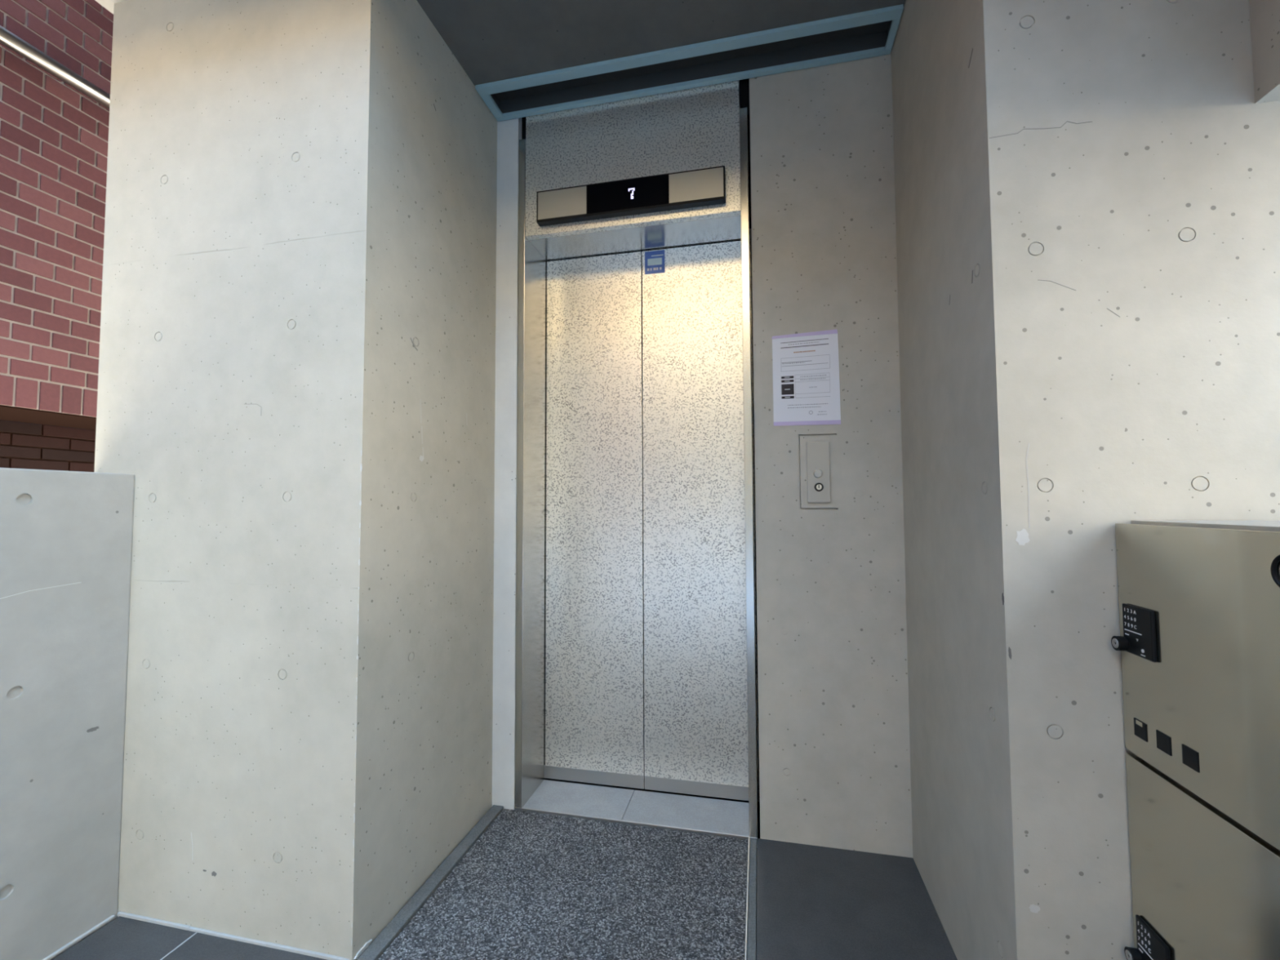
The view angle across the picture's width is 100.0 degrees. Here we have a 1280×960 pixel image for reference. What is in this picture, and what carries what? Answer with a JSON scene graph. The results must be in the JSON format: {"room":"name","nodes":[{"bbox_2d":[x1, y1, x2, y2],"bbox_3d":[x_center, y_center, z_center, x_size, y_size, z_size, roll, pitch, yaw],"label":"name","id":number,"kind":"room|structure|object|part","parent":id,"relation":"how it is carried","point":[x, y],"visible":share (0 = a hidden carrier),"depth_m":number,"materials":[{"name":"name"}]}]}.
{"room":"elevator lobby","nodes":[
{"label":"elevator lobby","id":0,"kind":"room"},
{"bbox_2d":[0,419,96,471],"bbox_3d":[-2.831,0.362,1.983,0.200,1.261,3.400,-1,-3,12],"label":"brick wall","id":1,"kind":"structure","parent":0,"point":[28,446],"depth_m":2.39,"materials":[{"name":"brown brick"}]},
{"bbox_2d":[0,0,113,430],"bbox_3d":[-2.537,-1.638,2.009,0.420,2.745,3.400,-1,-3,12],"label":"brick wall","id":2,"kind":"structure","parent":0,"point":[54,137],"depth_m":2.10,"materials":[{"name":"red brick"}]},
{"bbox_2d":[0,25,110,109],"bbox_3d":[-2.303,-1.603,1.956,0.069,0.054,3.400,-1,-3,12],"label":"metal pipe","id":3,"kind":"object","parent":2,"relation":"attached to","point":[7,38],"visible":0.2,"depth_m":2.06,"materials":[{"name":"grey metal"}]},
{"bbox_2d":[0,467,134,959],"bbox_3d":[-1.746,0.528,0.256,0.152,1.199,2.512,-1,-3,12],"label":"wall","id":4,"kind":"structure","parent":0,"point":[66,536],"depth_m":1.32,"materials":[{"name":"concrete"}]},
{"bbox_2d":[42,915,115,959],"bbox_3d":[-1.640,1.109,0.328,0.008,0.009,2.250,-1,-3,12],"label":"trim","id":5,"kind":"structure","parent":4,"relation":"attached to","point":[111,917],"depth_m":1.35,"materials":[{"name":"grey metal"}]},
{"bbox_2d":[93,0,497,959],"bbox_3d":[-1.014,-0.160,1.919,0.884,2.720,0.988,-1,-3,12],"label":"wall","id":6,"kind":"structure","parent":0,"point":[296,375],"depth_m":1.44,"materials":[{"name":"concrete"}]},
{"bbox_2d":[116,911,351,959],"bbox_3d":[-1.042,1.153,1.356,0.720,0.009,0.007,-1,-3,12],"label":"trim","id":7,"kind":"structure","parent":6,"relation":"attached to","point":[269,944],"depth_m":1.35,"materials":[{"name":"grey metal"}]},
{"bbox_2d":[356,804,503,959],"bbox_3d":[-0.803,1.135,0.627,0.041,0.033,2.697,-1,-3,12],"label":"trim","id":8,"kind":"structure","parent":6,"relation":"attached to","point":[380,944],"depth_m":1.51,"materials":[{"name":"metal"}]},
{"bbox_2d":[94,0,906,85],"bbox_3d":[-0.337,-1.637,0.308,3.030,0.323,3.030,-1,-3,12],"label":"ceiling","id":9,"kind":"structure","parent":0,"point":[491,40],"depth_m":1.67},
{"bbox_2d":[475,4,904,121],"bbox_3d":[0.119,-1.437,1.836,1.409,0.089,0.171,-1,-3,12],"label":"ceiling vent","id":10,"kind":"object","parent":9,"relation":"attached to","point":[868,33],"visible":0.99,"depth_m":1.84,"materials":[{"name":"teal"}]},
{"bbox_3d":[0.120,-1.474,1.840,1.409,0.015,0.168,-1,-3,12],"label":"recessed panel","id":11,"kind":"part","parent":10,"relation":"part of","materials":[{"name":"grey metal"}]},
{"bbox_2d":[52,777,957,959],"bbox_3d":[-0.152,1.159,0.658,3.060,0.081,3.160,-1,-3,12],"label":"floor","id":12,"kind":"structure","parent":0,"point":[814,902],"depth_m":1.40,"materials":[{"name":"tile"}]},
{"bbox_2d":[377,808,748,959],"bbox_3d":[-0.359,1.132,0.529,0.864,0.025,2.696,-1,-3,12],"label":"entrance mat","id":13,"kind":"object","parent":12,"relation":"on","point":[533,886],"visible":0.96,"depth_m":1.49,"materials":[{"name":"grey carpet"}]},
{"bbox_2d":[515,78,757,842],"bbox_3d":[-0.015,-0.156,2.002,0.864,2.728,0.215,-1,-3,12],"label":"door frame","id":14,"kind":"structure","parent":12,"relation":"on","point":[706,126],"depth_m":1.97,"materials":[{"name":"silver metal"}]},
{"bbox_2d":[544,250,644,789],"bbox_3d":[-0.198,0.115,2.153,0.436,2.134,0.031,-1,-3,12],"label":"door","id":15,"kind":"structure","parent":14,"relation":"attached to","point":[594,642],"depth_m":2.13,"materials":[{"name":"silver metal"}]},
{"bbox_2d":[536,165,725,226],"bbox_3d":[-0.043,-1.014,1.925,0.690,0.118,0.033,-1,-3,12],"label":"indicator","id":16,"kind":"object","parent":14,"relation":"attached to","point":[703,187],"visible":1,"depth_m":1.91,"materials":[{"name":"silver plastic"}]},
{"bbox_3d":[-0.285,-1.013,1.965,0.188,0.102,0.003,-1,-3,12],"label":"plate","id":17,"kind":"part","parent":16,"relation":"part of","materials":[{"name":"grey metal"}]},
{"bbox_3d":[0.194,-1.020,1.859,0.188,0.102,0.003,-1,-3,12],"label":"plate","id":18,"kind":"part","parent":16,"relation":"part of","materials":[{"name":"grey metal"}]},
{"bbox_3d":[-0.041,-1.160,1.963,0.799,0.474,0.030,-1,-3,12],"label":"header panel","id":19,"kind":"part","parent":14,"relation":"part of","materials":[{"name":"silver metal"}]},
{"bbox_3d":[-0.017,-0.925,2.054,0.799,0.012,0.176,-1,-3,12],"label":"soffit plate","id":20,"kind":"part","parent":14,"relation":"part of","materials":[{"name":"silver metal"}]},
{"bbox_3d":[-0.011,1.192,1.939,0.852,0.030,0.205,-1,-3,12],"label":"sill","id":21,"kind":"part","parent":14,"relation":"part of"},
{"bbox_2d":[641,228,759,801],"bbox_3d":[0.223,0.109,2.060,0.426,2.134,0.032,-1,-3,12],"label":"door","id":22,"kind":"structure","parent":14,"relation":"attached to","point":[695,697],"depth_m":2.05,"materials":[{"name":"silver metal"}]},
{"bbox_3d":[0.059,-0.864,2.125,0.058,0.027,0.002,-1,-3,12],"label":"sticker panel","id":23,"kind":"part","parent":22,"relation":"part of","materials":[{"name":"white plastic"}]},
{"bbox_2d":[744,837,750,959],"bbox_3d":[0.065,1.122,0.436,0.004,0.033,2.697,-1,-3,12],"label":"trim","id":24,"kind":"structure","parent":12,"relation":"on","point":[748,847],"depth_m":1.47,"materials":[{"name":"silver metal"}]},
{"bbox_2d":[746,837,756,959],"bbox_3d":[0.079,1.122,0.433,0.020,0.032,2.697,-1,-3,12],"label":"trim","id":25,"kind":"structure","parent":12,"relation":"on","point":[752,921],"depth_m":1.46,"materials":[{"name":"metal"}]},
{"bbox_2d":[1111,520,1279,959],"bbox_3d":[0.909,0.557,0.018,0.535,1.056,1.796,-1,-3,12],"label":"locker","id":26,"kind":"object","parent":12,"relation":"on","point":[1198,641],"visible":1,"depth_m":0.79,"materials":[{"name":"grey metal"}]},
{"bbox_3d":[0.846,0.287,0.941,0.019,0.025,0.025,-1,-3,12],"label":"knob","id":27,"kind":"part","parent":26,"relation":"part of","materials":[{"name":"black plastic"}]},
{"bbox_3d":[0.848,0.817,0.919,0.019,0.025,0.025,-1,-3,12],"label":"knob","id":28,"kind":"part","parent":26,"relation":"part of","materials":[{"name":"black plastic"}]},
{"bbox_3d":[0.850,0.424,0.912,0.001,0.029,0.030,-1,-3,12],"label":"label plate","id":29,"kind":"part","parent":26,"relation":"part of","materials":[{"name":"black plastic"}]},
{"bbox_3d":[0.839,0.421,0.860,0.001,0.029,0.030,-1,-3,12],"label":"label plate","id":30,"kind":"part","parent":26,"relation":"part of","materials":[{"name":"black plastic"}]},
{"bbox_3d":[0.827,0.418,0.807,0.001,0.029,0.030,-1,-3,12],"label":"label plate","id":31,"kind":"part","parent":26,"relation":"part of","materials":[{"name":"black plastic"}]},
{"bbox_3d":[0.809,0.765,0.653,0.020,0.590,0.581,-1,-3,12],"label":"door","id":32,"kind":"part","parent":26,"relation":"part of","materials":[{"name":"beige metal"}]},
{"bbox_2d":[491,117,521,809],"bbox_3d":[-0.492,-0.150,2.166,0.138,2.720,0.320,-1,-3,12],"label":"wall","id":33,"kind":"structure","parent":0,"point":[508,131],"depth_m":2.00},
{"bbox_2d":[747,114,759,795],"bbox_3d":[0.050,-0.141,2.218,1.100,2.780,0.014,-1,-3,12],"label":"wall","id":34,"kind":"structure","parent":0,"point":[748,116],"depth_m":2.14,"materials":[{"name":"black concrete"}]},
{"bbox_2d":[749,51,912,857],"bbox_3d":[0.668,-0.168,1.910,0.508,2.720,0.320,-1,-3,12],"label":"wall","id":35,"kind":"structure","parent":0,"point":[835,771],"depth_m":1.75,"materials":[{"name":"concrete"}]},
{"bbox_2d":[771,328,840,426],"bbox_3d":[0.549,-0.337,1.777,0.215,0.314,0.004,-1,-3,12],"label":"notice sheet","id":36,"kind":"object","parent":35,"relation":"attached to","point":[806,366],"visible":1,"depth_m":1.78,"materials":[{"name":"white paper"}]},
{"bbox_2d":[806,441,831,502],"bbox_3d":[0.583,-0.026,1.752,0.072,0.198,0.013,-1,-3,12],"label":"plate","id":37,"kind":"object","parent":35,"relation":"attached to","point":[818,457],"visible":1,"depth_m":1.75,"materials":[{"name":"silver metal"}]},
{"bbox_2d":[891,0,1279,959],"bbox_3d":[1.607,-0.199,1.334,1.676,2.720,1.002,-1,-3,12],"label":"wall","id":38,"kind":"structure","parent":0,"point":[1087,192],"depth_m":1.00,"materials":[{"name":"concrete"}]},
{"bbox_2d":[1248,0,1279,103],"bbox_3d":[0.956,-1.179,-0.271,0.270,0.904,2.499,-1,-3,12],"label":"beam","id":39,"kind":"structure","parent":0,"point":[1264,15],"depth_m":0.94,"materials":[{"name":"concrete"}]}
]}

